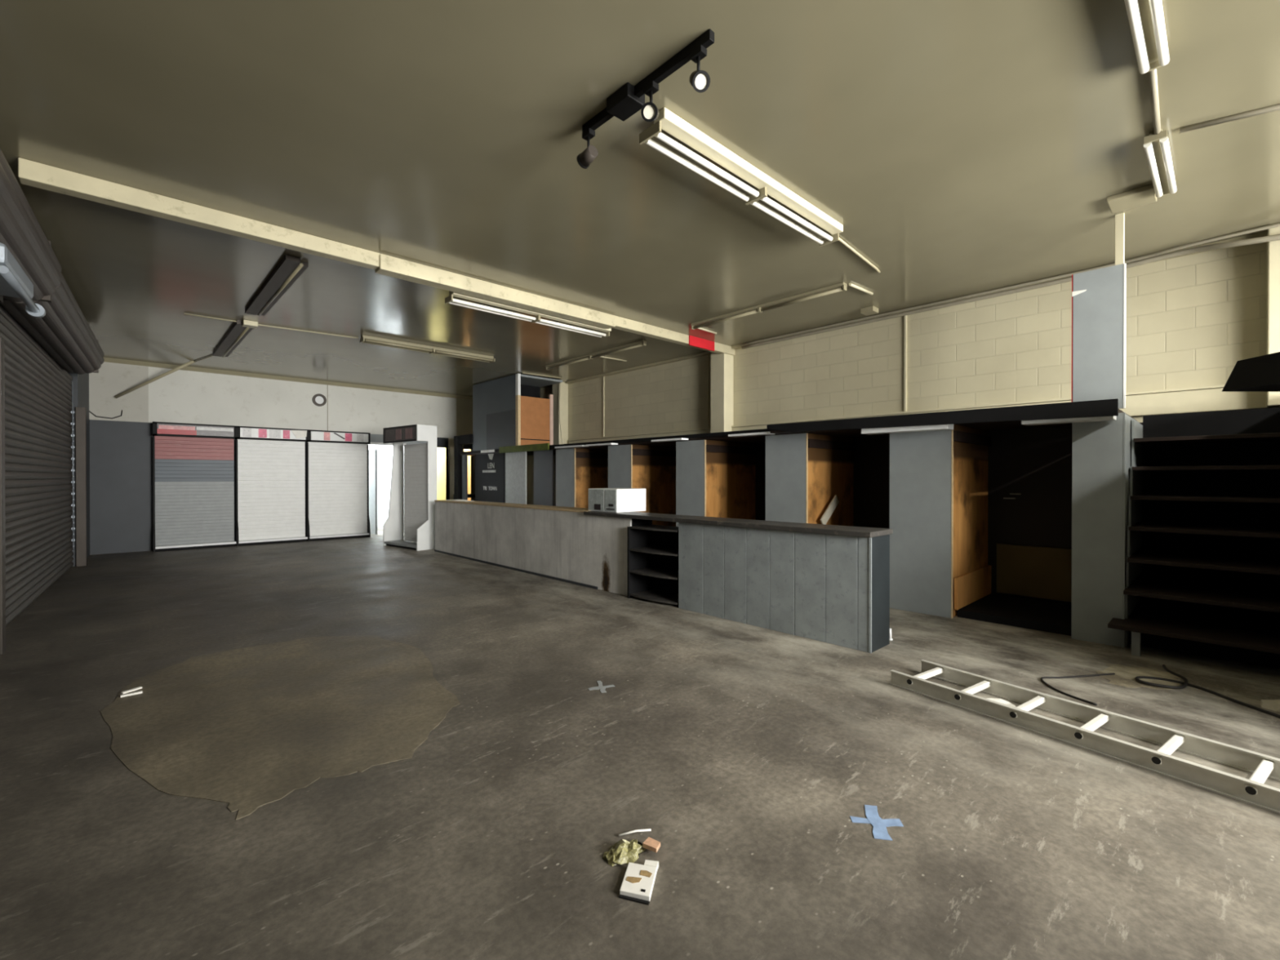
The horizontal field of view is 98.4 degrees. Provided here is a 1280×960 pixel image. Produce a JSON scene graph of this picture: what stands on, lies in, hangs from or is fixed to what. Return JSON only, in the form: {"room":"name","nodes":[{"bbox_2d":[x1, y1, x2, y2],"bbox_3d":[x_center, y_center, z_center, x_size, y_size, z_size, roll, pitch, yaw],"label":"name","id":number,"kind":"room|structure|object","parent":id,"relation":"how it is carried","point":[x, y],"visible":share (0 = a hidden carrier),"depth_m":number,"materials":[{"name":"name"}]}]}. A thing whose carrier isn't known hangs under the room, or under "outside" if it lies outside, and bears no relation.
{"room":"empty retail shop","nodes":[
{"label":"empty retail shop","id":0,"kind":"room"},
{"bbox_2d":[66,371,89,566],"bbox_3d":[-4.426,-0.390,3.385,0.220,3.450,16.632,0,0,-40],"label":"wall","id":1,"kind":"structure","parent":0,"point":[81,382],"depth_m":8.83,"materials":[{"name":"grey paint"}]},
{"bbox_2d":[0,147,62,302],"bbox_3d":[-2.220,-0.341,1.072,0.598,3.372,9.147,0,0,-40],"label":"roller shutter housing","id":2,"kind":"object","parent":1,"relation":"in","point":[20,231],"depth_m":3.72,"materials":[{"name":"metal"}]},
{"bbox_2d":[0,242,45,318],"bbox_3d":[-4.417,-1.382,3.802,0.372,0.250,1.200,0,0,-43],"label":"motor","id":3,"kind":"object","parent":2,"relation":"attached to","point":[14,282],"visible":1,"depth_m":3.84,"materials":[{"name":"metal"}]},
{"bbox_2d":[0,272,104,654],"bbox_3d":[-6.713,-0.354,6.346,0.559,3.352,5.682,0,0,-40],"label":"door","id":4,"kind":"structure","parent":1,"relation":"in","point":[37,355],"depth_m":5.93,"materials":[{"name":"metal"}]},
{"bbox_2d":[71,381,75,549],"bbox_3d":[-8.284,-0.210,8.063,0.039,2.450,0.039,0,0,-43],"label":"chain","id":5,"kind":"object","parent":4,"relation":"hanging from","point":[73,435],"visible":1,"depth_m":8.06,"materials":[{"name":"silver metal"}]},
{"bbox_2d":[88,361,475,555],"bbox_3d":[-6.909,-0.428,12.247,7.700,3.450,0.174,0,0,-43],"label":"wall","id":6,"kind":"structure","parent":0,"point":[180,396],"depth_m":10.49,"materials":[{"name":"white paint"}]},
{"bbox_2d":[103,357,472,399],"bbox_3d":[-6.811,-2.123,12.136,7.700,0.060,0.140,0,0,-43],"label":"trim","id":7,"kind":"structure","parent":6,"relation":"attached to","point":[106,359],"depth_m":11.41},
{"bbox_2d":[311,393,326,406],"bbox_3d":[-6.991,-1.742,12.036,0.268,0.268,0.040,0,0,-43],"label":"clock","id":8,"kind":"object","parent":6,"relation":"in","point":[319,400],"visible":1,"depth_m":12.03,"materials":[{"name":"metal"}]},
{"bbox_2d":[370,434,427,444],"bbox_3d":[-5.769,-0.993,13.237,1.480,0.310,0.012,0,0,-43],"label":"trim","id":9,"kind":"structure","parent":6,"relation":"attached to","point":[374,437],"depth_m":12.94,"materials":[{"name":"grey paint"}]},
{"bbox_2d":[436,445,449,499],"bbox_3d":[-5.101,0.219,13.962,0.520,2.140,0.180,0,0,-43],"label":"door","id":10,"kind":"structure","parent":6,"relation":"in","point":[448,461],"depth_m":14.08,"materials":[{"name":"black paint"}]},
{"bbox_2d":[462,448,474,500],"bbox_3d":[-4.533,0.227,14.497,0.320,2.120,0.180,0,0,-43],"label":"door","id":11,"kind":"structure","parent":6,"relation":"in","point":[473,486],"depth_m":14.53,"materials":[{"name":"black paint"}]},
{"bbox_2d":[368,444,393,527],"bbox_3d":[-6.996,-0.060,13.770,2.100,2.700,2.160,0,0,-43],"label":"wall","id":12,"kind":"structure","parent":0,"point":[384,453],"depth_m":15.04,"materials":[{"name":"white paint"}]},
{"bbox_2d":[367,442,406,534],"bbox_3d":[-6.332,0.207,13.387,0.920,2.170,1.030,0,0,-43],"label":"door","id":13,"kind":"structure","parent":12,"relation":"in","point":[372,453],"depth_m":13.18,"materials":[{"name":"white plastic"}]},
{"bbox_2d":[436,447,445,500],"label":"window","id":14,"kind":"structure","parent":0,"point":[441,451],"depth_m":14.68,"materials":[{"name":"yellow glass"}]},
{"bbox_2d":[463,448,471,500],"bbox_3d":[-5.227,-0.067,15.436,1.040,2.700,2.160,0,0,-43],"label":"wall","id":15,"kind":"structure","parent":0,"point":[464,450],"depth_m":15.64,"materials":[{"name":"paint"}]},
{"bbox_2d":[618,894,649,905],"bbox_3d":[-0.019,1.340,1.763,0.100,0.005,0.011,0,0,18],"label":"box","id":16,"kind":"object","parent":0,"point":[642,899],"depth_m":1.76,"materials":[{"name":"cardboard"}]},
{"bbox_2d":[0,527,1279,959],"bbox_3d":[-2.428,1.377,7.542,10.400,0.120,20.100,0,0,-43],"label":"floor","id":17,"kind":"structure","parent":0,"point":[748,752],"depth_m":2.29,"materials":[{"name":"concrete"}]},
{"bbox_2d":[151,421,236,551],"bbox_3d":[-8.463,0.122,10.520,1.235,2.365,0.260,0,0,-43],"label":"roller shutter","id":18,"kind":"object","parent":17,"relation":"on","point":[193,474],"visible":1,"depth_m":10.48,"materials":[{"name":"metal"}]},
{"bbox_2d":[158,424,195,430],"bbox_3d":[-8.588,-0.970,10.242,0.520,0.070,0.026,0,0,-43],"label":"print","id":19,"kind":"object","parent":18,"relation":"on","point":[161,427],"depth_m":10.23},
{"bbox_2d":[156,428,196,435],"bbox_3d":[-8.588,-0.890,10.243,0.560,0.090,0.026,0,0,-43],"label":"print","id":20,"kind":"object","parent":18,"relation":"attached to","point":[163,431],"depth_m":10.23},
{"bbox_2d":[154,541,235,549],"bbox_3d":[-8.463,1.234,10.525,1.215,0.040,0.260,0,0,-43],"label":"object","id":21,"kind":"object","parent":18,"relation":"attached to","point":[192,544],"depth_m":10.45,"materials":[{"name":"white metal"}]},
{"bbox_2d":[196,426,233,431],"bbox_3d":[-8.178,-0.976,10.628,0.565,0.060,0.026,0,0,-43],"label":"print","id":22,"kind":"object","parent":18,"relation":"attached to","point":[198,428],"depth_m":10.62},
{"bbox_2d":[235,426,307,546],"bbox_3d":[-7.562,0.118,11.361,1.230,2.365,0.272,0,0,-43],"label":"roller shutter","id":23,"kind":"object","parent":17,"relation":"on","point":[270,471],"visible":0.94,"depth_m":11.31,"materials":[{"name":"white metal"}]},
{"bbox_2d":[242,427,251,437],"bbox_3d":[-7.813,-0.940,10.973,0.140,0.175,0.026,0,0,-43],"label":"print","id":24,"kind":"object","parent":23,"relation":"attached to","point":[246,432],"depth_m":10.96},
{"bbox_2d":[258,428,266,437],"bbox_3d":[-7.623,-0.941,11.151,0.140,0.175,0.026,0,0,-43],"label":"print","id":25,"kind":"object","parent":23,"relation":"attached to","point":[262,432],"depth_m":11.14},
{"bbox_2d":[269,429,280,438],"bbox_3d":[-7.471,-0.942,11.295,0.200,0.175,0.026,0,0,-43],"label":"print","id":26,"kind":"object","parent":23,"relation":"attached to","point":[273,433],"depth_m":11.29},
{"bbox_2d":[283,430,289,439],"bbox_3d":[-7.325,-0.942,11.432,0.120,0.175,0.026,0,0,-43],"label":"print","id":27,"kind":"object","parent":23,"relation":"attached to","point":[286,433],"depth_m":11.42},
{"bbox_2d":[100,635,459,819],"bbox_3d":[-2.152,1.334,3.476,1.801,0.002,2.660,0,0,-43],"label":"stain","id":28,"kind":"object","parent":17,"relation":"on","point":[246,729],"depth_m":3.10,"materials":[{"name":"brown concrete"}]},
{"bbox_2d":[120,690,142,697],"bbox_3d":[-3.155,1.329,3.425,0.101,0.012,0.026,0,0,-43],"label":"paper strip","id":29,"kind":"object","parent":28,"relation":"on","point":[140,691],"visible":1,"depth_m":3.42,"materials":[{"name":"white paper"}]},
{"bbox_2d":[120,686,142,693],"bbox_3d":[-3.211,1.329,3.487,0.025,0.012,0.100,0,0,20],"label":"paper strip","id":30,"kind":"object","parent":28,"relation":"on","point":[138,687],"visible":1,"depth_m":3.48,"materials":[{"name":"white paper"}]},
{"bbox_2d":[305,429,370,541],"bbox_3d":[-6.666,0.114,12.210,1.240,2.365,0.264,0,0,-43],"label":"roller shutter","id":31,"kind":"object","parent":17,"relation":"on","point":[337,473],"visible":0.97,"depth_m":12.16,"materials":[{"name":"white metal"}]},
{"bbox_2d":[382,424,437,551],"bbox_3d":[-4.473,0.138,10.714,1.280,2.330,0.405,0,0,39],"label":"refrigerator","id":32,"kind":"object","parent":17,"relation":"on","point":[420,460],"visible":0.97,"depth_m":10.65,"materials":[{"name":"white plastic"}]},
{"bbox_2d":[395,428,400,439],"bbox_3d":[-4.638,-0.876,10.600,0.200,0.200,0.006,0,0,39],"label":"print","id":33,"kind":"object","parent":32,"relation":"attached to","point":[397,430],"depth_m":10.60},
{"bbox_2d":[384,539,416,548],"bbox_3d":[-4.471,1.238,10.721,1.220,0.040,0.400,0,0,39],"label":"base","id":34,"kind":"object","parent":32,"relation":"attached to","point":[405,544],"depth_m":10.75,"materials":[{"name":"grey metal"}]},
{"bbox_2d":[404,427,412,439],"bbox_3d":[-4.341,-0.875,10.363,0.240,0.200,0.006,0,0,39],"label":"print","id":35,"kind":"object","parent":32,"relation":"attached to","point":[408,431],"depth_m":10.36},
{"bbox_2d":[453,434,475,499],"bbox_3d":[-3.751,0.127,13.200,1.160,2.330,1.040,0,0,-43],"label":"frame","id":36,"kind":"object","parent":17,"relation":"on","point":[460,462],"visible":0.66,"depth_m":12.90,"materials":[{"name":"black paint"}]},
{"bbox_2d":[475,449,505,502],"bbox_3d":[-3.261,0.326,11.911,0.075,1.945,1.290,0,0,-43],"label":"notice board","id":37,"kind":"object","parent":17,"relation":"on","point":[490,468],"visible":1,"depth_m":11.87,"materials":[{"name":"black paint"}]},
{"bbox_2d":[505,451,526,504],"bbox_3d":[-2.508,0.368,11.144,0.030,1.866,0.780,0,0,-43],"label":"panel","id":38,"kind":"object","parent":17,"relation":"on","point":[515,462],"visible":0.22,"depth_m":11.10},
{"bbox_2d":[434,499,652,595],"bbox_3d":[-1.795,0.846,8.315,0.415,0.935,5.320,0,0,-43],"label":"counter","id":39,"kind":"object","parent":17,"relation":"on","point":[558,543],"depth_m":7.59,"materials":[{"name":"grey concrete"}]},
{"bbox_2d":[533,449,553,506],"bbox_3d":[-1.835,0.371,10.459,0.030,1.866,0.620,0,0,-43],"label":"door","id":40,"kind":"structure","parent":17,"relation":"on","point":[543,460],"depth_m":10.41,"materials":[{"name":"grey paint"}]},
{"bbox_2d":[555,448,608,508],"bbox_3d":[-0.900,0.372,10.282,1.192,1.866,0.600,0,0,-43],"label":"wall","id":41,"kind":"structure","parent":17,"relation":"on","point":[578,470],"depth_m":9.88,"materials":[{"name":"grey paint"}]},
{"bbox_2d":[587,680,614,693],"bbox_3d":[-0.248,1.333,3.562,0.151,0.003,0.170,0,0,26],"label":"tape","id":42,"kind":"object","parent":17,"relation":"on","point":[600,686],"visible":1,"depth_m":3.54,"materials":[{"name":"grey plastic"}]},
{"bbox_2d":[618,859,658,905],"bbox_3d":[-0.003,1.332,1.838,0.101,0.020,0.175,0,0,12],"label":"packet","id":43,"kind":"object","parent":17,"relation":"on","point":[638,881],"visible":1,"depth_m":1.82,"materials":[{"name":"paper"}]},
{"bbox_2d":[626,876,641,883],"bbox_3d":[-0.021,1.323,1.825,0.050,0.002,0.027,0,0,10],"label":"picture","id":44,"kind":"object","parent":43,"relation":"on","point":[628,879],"depth_m":1.83},
{"bbox_2d":[640,870,652,877],"bbox_3d":[0.020,1.323,1.856,0.041,0.002,0.025,0,0,20],"label":"picture","id":45,"kind":"object","parent":43,"relation":"on","point":[643,873],"depth_m":1.85},
{"bbox_2d":[608,444,675,526],"bbox_3d":[0.113,0.377,9.207,1.192,1.866,0.593,0,0,-43],"label":"wall","id":46,"kind":"structure","parent":17,"relation":"on","point":[651,468],"depth_m":8.93,"materials":[{"name":"grey paint"}]},
{"bbox_2d":[627,524,678,607],"bbox_3d":[0.250,0.922,6.066,0.403,0.803,0.718,0,0,-43],"label":"open shelf","id":47,"kind":"object","parent":17,"relation":"on","point":[652,549],"visible":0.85,"depth_m":6.23,"materials":[{"name":"black paint"}]},
{"bbox_2d":[675,440,756,526],"bbox_3d":[1.142,0.382,8.115,1.192,1.866,0.565,0,0,-43],"label":"wall","id":48,"kind":"structure","parent":17,"relation":"on","point":[714,478],"depth_m":7.81,"materials":[{"name":"grey paint"}]},
{"bbox_2d":[678,522,889,653],"bbox_3d":[1.210,0.884,5.089,0.345,0.888,2.016,0,0,-43],"label":"counter","id":49,"kind":"object","parent":17,"relation":"on","point":[834,589],"depth_m":4.75,"materials":[{"name":"grey paint"}]},
{"bbox_2d":[583,511,892,537],"bbox_3d":[0.677,0.412,5.634,0.410,0.042,3.570,0,0,-43],"label":"countertop","id":50,"kind":"structure","parent":49,"relation":"on","point":[859,531],"depth_m":5.06,"materials":[{"name":"grey wood"}]},
{"bbox_2d":[588,488,645,512],"bbox_3d":[-0.288,0.245,6.867,0.484,0.280,0.550,0,0,-43],"label":"carton","id":51,"kind":"object","parent":50,"relation":"on","point":[600,500],"visible":1,"depth_m":6.68,"materials":[{"name":"white cardboard"}]},
{"bbox_2d":[820,494,839,524],"bbox_3d":[2.279,0.369,6.627,0.430,0.370,0.018,0,0,-43],"label":"plank","id":52,"kind":"object","parent":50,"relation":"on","point":[832,506],"visible":0.86,"depth_m":6.61,"materials":[{"name":"grey wood"}]},
{"bbox_2d":[765,433,855,526],"bbox_3d":[2.182,0.386,7.010,1.192,1.866,0.590,0,0,-43],"label":"wall","id":53,"kind":"structure","parent":17,"relation":"on","point":[805,472],"depth_m":6.67,"materials":[{"name":"grey paint"}]},
{"bbox_2d":[850,525,889,528],"bbox_3d":[2.705,0.609,6.487,1.130,0.025,0.890,0,0,-43],"label":"shelf board","id":54,"kind":"object","parent":53,"relation":"attached to","point":[851,526],"visible":0.07,"depth_m":6.99,"materials":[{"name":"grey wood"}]},
{"bbox_2d":[849,804,903,840],"bbox_3d":[0.927,1.339,2.163,0.208,0.003,0.177,0,0,-43],"label":"tape","id":55,"kind":"object","parent":17,"relation":"on","point":[879,824],"visible":1,"depth_m":2.16,"materials":[{"name":"blue plastic"}]},
{"bbox_2d":[889,424,991,618],"bbox_3d":[3.228,0.391,5.900,1.192,1.866,0.620,0,0,-43],"label":"wall","id":56,"kind":"structure","parent":17,"relation":"on","point":[939,479],"depth_m":5.52,"materials":[{"name":"grey paint"}]},
{"bbox_2d":[985,697,1015,707],"bbox_3d":[2.138,1.320,3.274,0.078,0.029,0.178,0,0,-43],"label":"paper scrap","id":57,"kind":"object","parent":17,"relation":"on","point":[1000,700],"visible":0.34,"depth_m":3.27,"materials":[{"name":"white paper"}]},
{"bbox_2d":[957,593,1071,635],"bbox_3d":[3.769,1.292,5.397,1.080,0.070,0.880,0,0,-43],"label":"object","id":58,"kind":"structure","parent":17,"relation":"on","point":[1026,613],"depth_m":5.26,"materials":[{"name":"black paint"}]},
{"bbox_2d":[954,564,991,609],"bbox_3d":[3.441,1.093,5.686,1.120,0.305,0.028,0,0,-43],"label":"ply offcut","id":59,"kind":"object","parent":58,"relation":"on","point":[971,587],"visible":1,"depth_m":5.61,"materials":[{"name":"brown wood"}]},
{"bbox_2d":[996,543,1071,602],"bbox_3d":[4.118,0.960,5.787,0.045,0.530,0.650,0,0,-43],"label":"board","id":60,"kind":"object","parent":58,"relation":"on","point":[1034,571],"visible":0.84,"depth_m":5.76,"materials":[{"name":"brown wood"}]},
{"bbox_2d":[1040,672,1115,705],"bbox_3d":[2.863,1.327,3.638,0.759,0.012,0.331,0,0,-43],"label":"cord","id":61,"kind":"object","parent":17,"relation":"on","point":[1112,673],"visible":1,"depth_m":3.70,"materials":[{"name":"black rubber"}]},
{"bbox_2d":[889,659,1279,813],"bbox_3d":[2.438,1.293,2.760,0.395,0.090,2.300,0,0,-34],"label":"ladder","id":62,"kind":"object","parent":17,"relation":"on","point":[1252,791],"visible":1,"depth_m":2.80,"materials":[{"name":"metal"}]},
{"bbox_2d":[1071,412,1138,647],"bbox_3d":[4.163,0.396,4.908,1.192,1.866,0.335,0,0,-43],"label":"wall","id":63,"kind":"structure","parent":17,"relation":"on","point":[1101,451],"depth_m":4.50,"materials":[{"name":"grey paint"}]},
{"bbox_2d":[1095,663,1180,689],"bbox_3d":[3.366,1.333,3.736,0.588,0.002,0.425,0,0,-43],"label":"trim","id":64,"kind":"structure","parent":17,"relation":"on","point":[1125,675],"depth_m":3.74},
{"bbox_2d":[1107,407,1279,668],"bbox_3d":[4.858,0.368,3.973,1.478,1.930,2.120,0,0,-43],"label":"shelves","id":65,"kind":"object","parent":17,"relation":"on","point":[1203,577],"visible":0.98,"depth_m":4.59,"materials":[{"name":"brown wood"}]},
{"bbox_2d":[1134,664,1279,718],"bbox_3d":[3.470,1.323,3.522,0.420,0.027,0.918,0,0,9],"label":"cord","id":66,"kind":"object","parent":17,"relation":"on","point":[1185,683],"visible":1,"depth_m":3.53,"materials":[{"name":"black rubber"}]},
{"bbox_2d":[1260,699,1279,711],"bbox_3d":[3.745,1.307,3.215,0.149,0.056,0.178,0,0,-43],"label":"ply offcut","id":67,"kind":"object","parent":17,"relation":"on","point":[1272,704],"visible":1,"depth_m":3.23,"materials":[{"name":"beige wood"}]},
{"bbox_2d":[0,0,1279,396],"bbox_3d":[-1.655,-2.186,5.919,9.320,0.120,16.700,0,0,-43],"label":"ceiling","id":68,"kind":"structure","parent":0,"point":[961,148],"depth_m":3.62,"materials":[{"name":"beige paint"}]},
{"bbox_2d":[114,360,194,398],"bbox_3d":[-8.668,-1.808,9.872,1.310,0.716,0.050,0,0,-7],"label":"diagonal pipe","id":69,"kind":"object","parent":68,"relation":"attached to","point":[188,363],"visible":0.94,"depth_m":9.85,"materials":[{"name":"beige metal"}]},
{"bbox_2d":[212,320,253,357],"bbox_3d":[-6.210,-2.104,8.395,0.205,0.066,2.650,0,0,-43],"label":"light fixture","id":70,"kind":"object","parent":68,"relation":"attached to","point":[235,331],"visible":0.83,"depth_m":8.22,"materials":[{"name":"metal"}]},
{"bbox_2d":[241,320,257,328],"bbox_3d":[-5.257,-2.100,7.438,0.160,0.065,0.150,0,0,-43],"label":"junction box","id":71,"kind":"object","parent":68,"relation":"attached to","point":[246,323],"visible":1,"depth_m":7.40,"materials":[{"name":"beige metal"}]},
{"bbox_2d":[183,312,358,338],"bbox_3d":[-5.019,-2.119,7.655,2.011,0.020,0.060,0,0,-38],"label":"conduit","id":72,"kind":"object","parent":68,"relation":"attached to","point":[184,313],"visible":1,"depth_m":7.66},
{"bbox_2d":[244,253,307,315],"bbox_3d":[-4.053,-2.094,6.106,0.205,0.066,2.340,0,0,-43],"label":"light fixture","id":73,"kind":"object","parent":68,"relation":"attached to","point":[288,264],"visible":1,"depth_m":5.87,"materials":[{"name":"metal"}]},
{"bbox_2d":[360,334,494,363],"bbox_3d":[-3.336,-2.090,8.870,2.120,0.098,0.170,0,0,-43],"label":"batten","id":74,"kind":"object","parent":68,"relation":"attached to","point":[368,340],"visible":1,"depth_m":8.75,"materials":[{"name":"paint"}]},
{"bbox_2d":[444,291,611,338],"bbox_3d":[-1.248,-2.023,6.661,2.190,0.213,0.210,0,0,-43],"label":"batten","id":75,"kind":"object","parent":68,"relation":"attached to","point":[450,300],"visible":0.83,"depth_m":6.51,"materials":[{"name":"white metal"}]},
{"bbox_2d":[522,372,562,378],"bbox_3d":[-1.987,-2.135,11.273,0.921,0.028,0.028,0,0,-40],"label":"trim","id":76,"kind":"structure","parent":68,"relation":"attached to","point":[522,372],"depth_m":11.26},
{"bbox_2d":[559,382,563,444],"bbox_3d":[-1.685,-1.390,11.822,0.051,1.466,0.326,0,0,-22],"label":"cable","id":77,"kind":"object","parent":68,"relation":"hanging from","point":[559,383],"visible":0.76,"depth_m":11.90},
{"bbox_2d":[545,339,646,369],"bbox_3d":[-0.833,-2.102,9.407,0.090,0.078,2.650,0,0,-43],"label":"batten","id":78,"kind":"object","parent":68,"relation":"attached to","point":[641,343],"visible":1,"depth_m":9.23,"materials":[{"name":"paint"}]},
{"bbox_2d":[577,28,714,168],"bbox_3d":[-0.009,-1.982,2.955,0.139,0.263,1.008,0,0,-43],"label":"track","id":79,"kind":"object","parent":68,"relation":"attached to","point":[628,100],"visible":1,"depth_m":2.89,"materials":[{"name":"black metal"}]},
{"bbox_2d":[639,107,843,246],"bbox_3d":[0.843,-2.058,3.931,2.130,0.118,0.210,0,0,-43],"label":"fluorescent light fixture","id":80,"kind":"object","parent":68,"relation":"attached to","point":[667,121],"visible":0.97,"depth_m":3.69,"materials":[{"name":"beige metal"}]},
{"bbox_2d":[690,282,847,329],"bbox_3d":[1.468,-2.091,6.745,0.090,0.078,2.180,0,0,-43],"label":"batten","id":81,"kind":"object","parent":68,"relation":"attached to","point":[840,286],"visible":1,"depth_m":6.59,"materials":[{"name":"paint"}]},
{"bbox_2d":[828,232,880,273],"bbox_3d":[2.022,-2.108,5.138,0.033,0.024,1.246,0,0,42],"label":"conduit","id":82,"kind":"object","parent":68,"relation":"attached to","point":[841,240],"visible":0.83,"depth_m":5.15,"materials":[{"name":"beige plastic"}]},
{"bbox_2d":[848,283,873,295],"bbox_3d":[2.450,-2.113,6.111,0.481,0.032,0.032,0,0,-40],"label":"conduit","id":83,"kind":"object","parent":68,"relation":"attached to","point":[854,286],"visible":1,"depth_m":6.09,"materials":[{"name":"beige plastic"}]},
{"bbox_2d":[860,306,878,315],"bbox_3d":[2.851,-2.100,6.853,0.160,0.060,0.160,0,0,-43],"label":"junction box","id":84,"kind":"object","parent":68,"relation":"attached to","point":[869,310],"visible":1,"depth_m":6.81,"materials":[{"name":"paint"}]},
{"bbox_2d":[740,222,1279,346],"bbox_3d":[3.748,-2.100,6.268,0.133,0.034,6.402,0,0,-42],"label":"cable","id":85,"kind":"object","parent":68,"relation":"attached to","point":[1275,225],"visible":0.94,"depth_m":5.81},
{"bbox_2d":[741,234,1279,349],"bbox_3d":[3.772,-2.028,6.290,0.188,0.154,6.404,0,0,-41],"label":"cable","id":86,"kind":"object","parent":68,"relation":"attached to","point":[1273,237],"visible":0.84,"depth_m":5.94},
{"bbox_2d":[1106,184,1156,213],"bbox_3d":[3.682,-2.101,4.133,0.280,0.035,0.260,0,0,-43],"label":"junction box","id":87,"kind":"object","parent":68,"relation":"attached to","point":[1144,195],"visible":0.87,"depth_m":4.10,"materials":[{"name":"paint"}]},
{"bbox_2d":[1124,0,1169,74],"bbox_3d":[2.238,-2.072,2.443,0.920,0.077,0.110,0,0,-43],"label":"fluorescent light","id":88,"kind":"object","parent":68,"relation":"attached to","point":[1146,20],"visible":1,"depth_m":2.54,"materials":[{"name":"paint"}]},
{"bbox_2d":[1148,68,1160,134],"bbox_3d":[2.842,-2.099,3.048,0.032,0.032,0.790,0,0,45],"label":"conduit","id":89,"kind":"object","parent":68,"relation":"attached to","point":[1153,77],"visible":0.81,"depth_m":3.04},
{"bbox_2d":[1143,128,1177,197],"bbox_3d":[3.456,-2.078,3.658,0.940,0.077,0.110,0,0,-43],"label":"fluorescent light","id":90,"kind":"object","parent":68,"relation":"attached to","point":[1157,147],"visible":0.99,"depth_m":3.58,"materials":[{"name":"paint"}]},
{"bbox_2d":[1177,103,1279,133],"bbox_3d":[3.781,-2.099,3.003,1.253,0.032,0.037,0,0,30],"label":"conduit","id":91,"kind":"object","parent":68,"relation":"attached to","point":[1273,108],"visible":1,"depth_m":3.20,"materials":[{"name":"beige metal"}]},
{"bbox_2d":[526,422,1142,604],"bbox_3d":[1.404,0.377,8.880,0.220,1.868,16.200,0,0,-43],"label":"wall","id":92,"kind":"structure","parent":0,"point":[1034,464],"depth_m":5.95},
{"bbox_2d":[458,398,1137,455],"bbox_3d":[0.220,-0.585,9.032,1.590,0.179,11.710,0,0,-43],"label":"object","id":93,"kind":"object","parent":92,"relation":"on","point":[1062,414],"visible":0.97,"depth_m":5.49,"materials":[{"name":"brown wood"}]},
{"bbox_2d":[472,373,562,450],"bbox_3d":[-2.706,-1.378,12.117,1.114,1.510,1.960,0,0,-43],"label":"cabinet","id":94,"kind":"object","parent":93,"relation":"on","point":[509,411],"visible":0.79,"depth_m":11.54,"materials":[{"name":"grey paint"}]},
{"bbox_2d":[1071,212,1126,408],"bbox_3d":[3.738,-1.345,4.502,0.056,1.550,0.340,0,0,-43],"label":"panel","id":95,"kind":"object","parent":93,"relation":"on","point":[1098,295],"visible":0.89,"depth_m":4.47,"materials":[{"name":"grey paint"}]},
{"bbox_2d":[540,241,1266,444],"bbox_3d":[1.591,-0.414,8.985,0.200,3.450,16.700,0,0,-43],"label":"wall","id":96,"kind":"structure","parent":0,"point":[1190,319],"depth_m":6.47,"materials":[{"name":"beige brick"}]},
{"bbox_2d":[17,157,734,355],"bbox_3d":[-1.306,-2.050,6.293,7.700,0.155,0.155,0,0,-43],"label":"beam","id":97,"kind":"structure","parent":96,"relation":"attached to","point":[31,173],"depth_m":4.79,"materials":[{"name":"paint"}]},
{"bbox_2d":[552,382,568,444],"bbox_3d":[-1.766,-1.403,12.220,0.244,1.500,0.260,0,0,-43],"label":"trim","id":98,"kind":"structure","parent":96,"relation":"attached to","point":[564,386],"depth_m":12.13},
{"bbox_2d":[602,376,604,436],"bbox_3d":[-0.745,-1.494,11.299,0.020,1.250,0.024,0,0,-43],"label":"trim","id":99,"kind":"structure","parent":96,"relation":"attached to","point":[602,376],"depth_m":11.29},
{"bbox_2d":[688,335,714,351],"bbox_3d":[0.934,-2.059,8.319,0.580,0.145,0.018,0,0,-43],"label":"panel","id":100,"kind":"object","parent":96,"relation":"attached to","point":[695,341],"visible":1,"depth_m":8.30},
{"bbox_2d":[706,355,709,427],"bbox_3d":[1.148,-1.486,9.290,0.020,1.250,0.024,0,0,-43],"label":"trim","id":101,"kind":"structure","parent":96,"relation":"attached to","point":[708,356],"depth_m":9.29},
{"bbox_2d":[710,351,733,432],"bbox_3d":[1.327,-1.389,8.937,0.244,1.500,0.280,0,0,-43],"label":"trim","id":102,"kind":"structure","parent":96,"relation":"attached to","point":[721,365],"depth_m":8.84,"materials":[{"name":"beige paint"}]},
{"bbox_2d":[903,315,906,411],"bbox_3d":[3.345,-1.475,6.957,0.020,1.250,0.024,0,0,-43],"label":"trim","id":103,"kind":"structure","parent":96,"relation":"attached to","point":[905,316],"depth_m":6.95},
{"bbox_2d":[566,231,1267,383],"bbox_3d":[2.716,-2.115,7.564,0.100,0.035,12.500,0,0,-43],"label":"trim","id":104,"kind":"structure","parent":96,"relation":"attached to","point":[1263,233],"depth_m":8.72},
{"bbox_2d":[568,384,1273,443],"bbox_3d":[2.731,-0.748,7.584,0.060,0.230,12.500,0,0,-43],"label":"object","id":105,"kind":"structure","parent":96,"relation":"attached to","point":[1191,399],"depth_m":5.26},
{"bbox_2d":[1266,226,1279,408],"bbox_3d":[5.439,-1.370,4.572,0.244,1.500,0.325,0,0,-43],"label":"trim","id":106,"kind":"structure","parent":96,"relation":"attached to","point":[1273,292],"depth_m":4.58,"materials":[{"name":"beige paint"}]},
{"bbox_2d":[1222,351,1279,391],"bbox_3d":[5.053,0.309,3.023,2.700,2.055,2.570,0,0,-43],"label":"hood","id":107,"kind":"object","parent":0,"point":[1260,373],"visible":1,"depth_m":3.21,"materials":[{"name":"black paint"}]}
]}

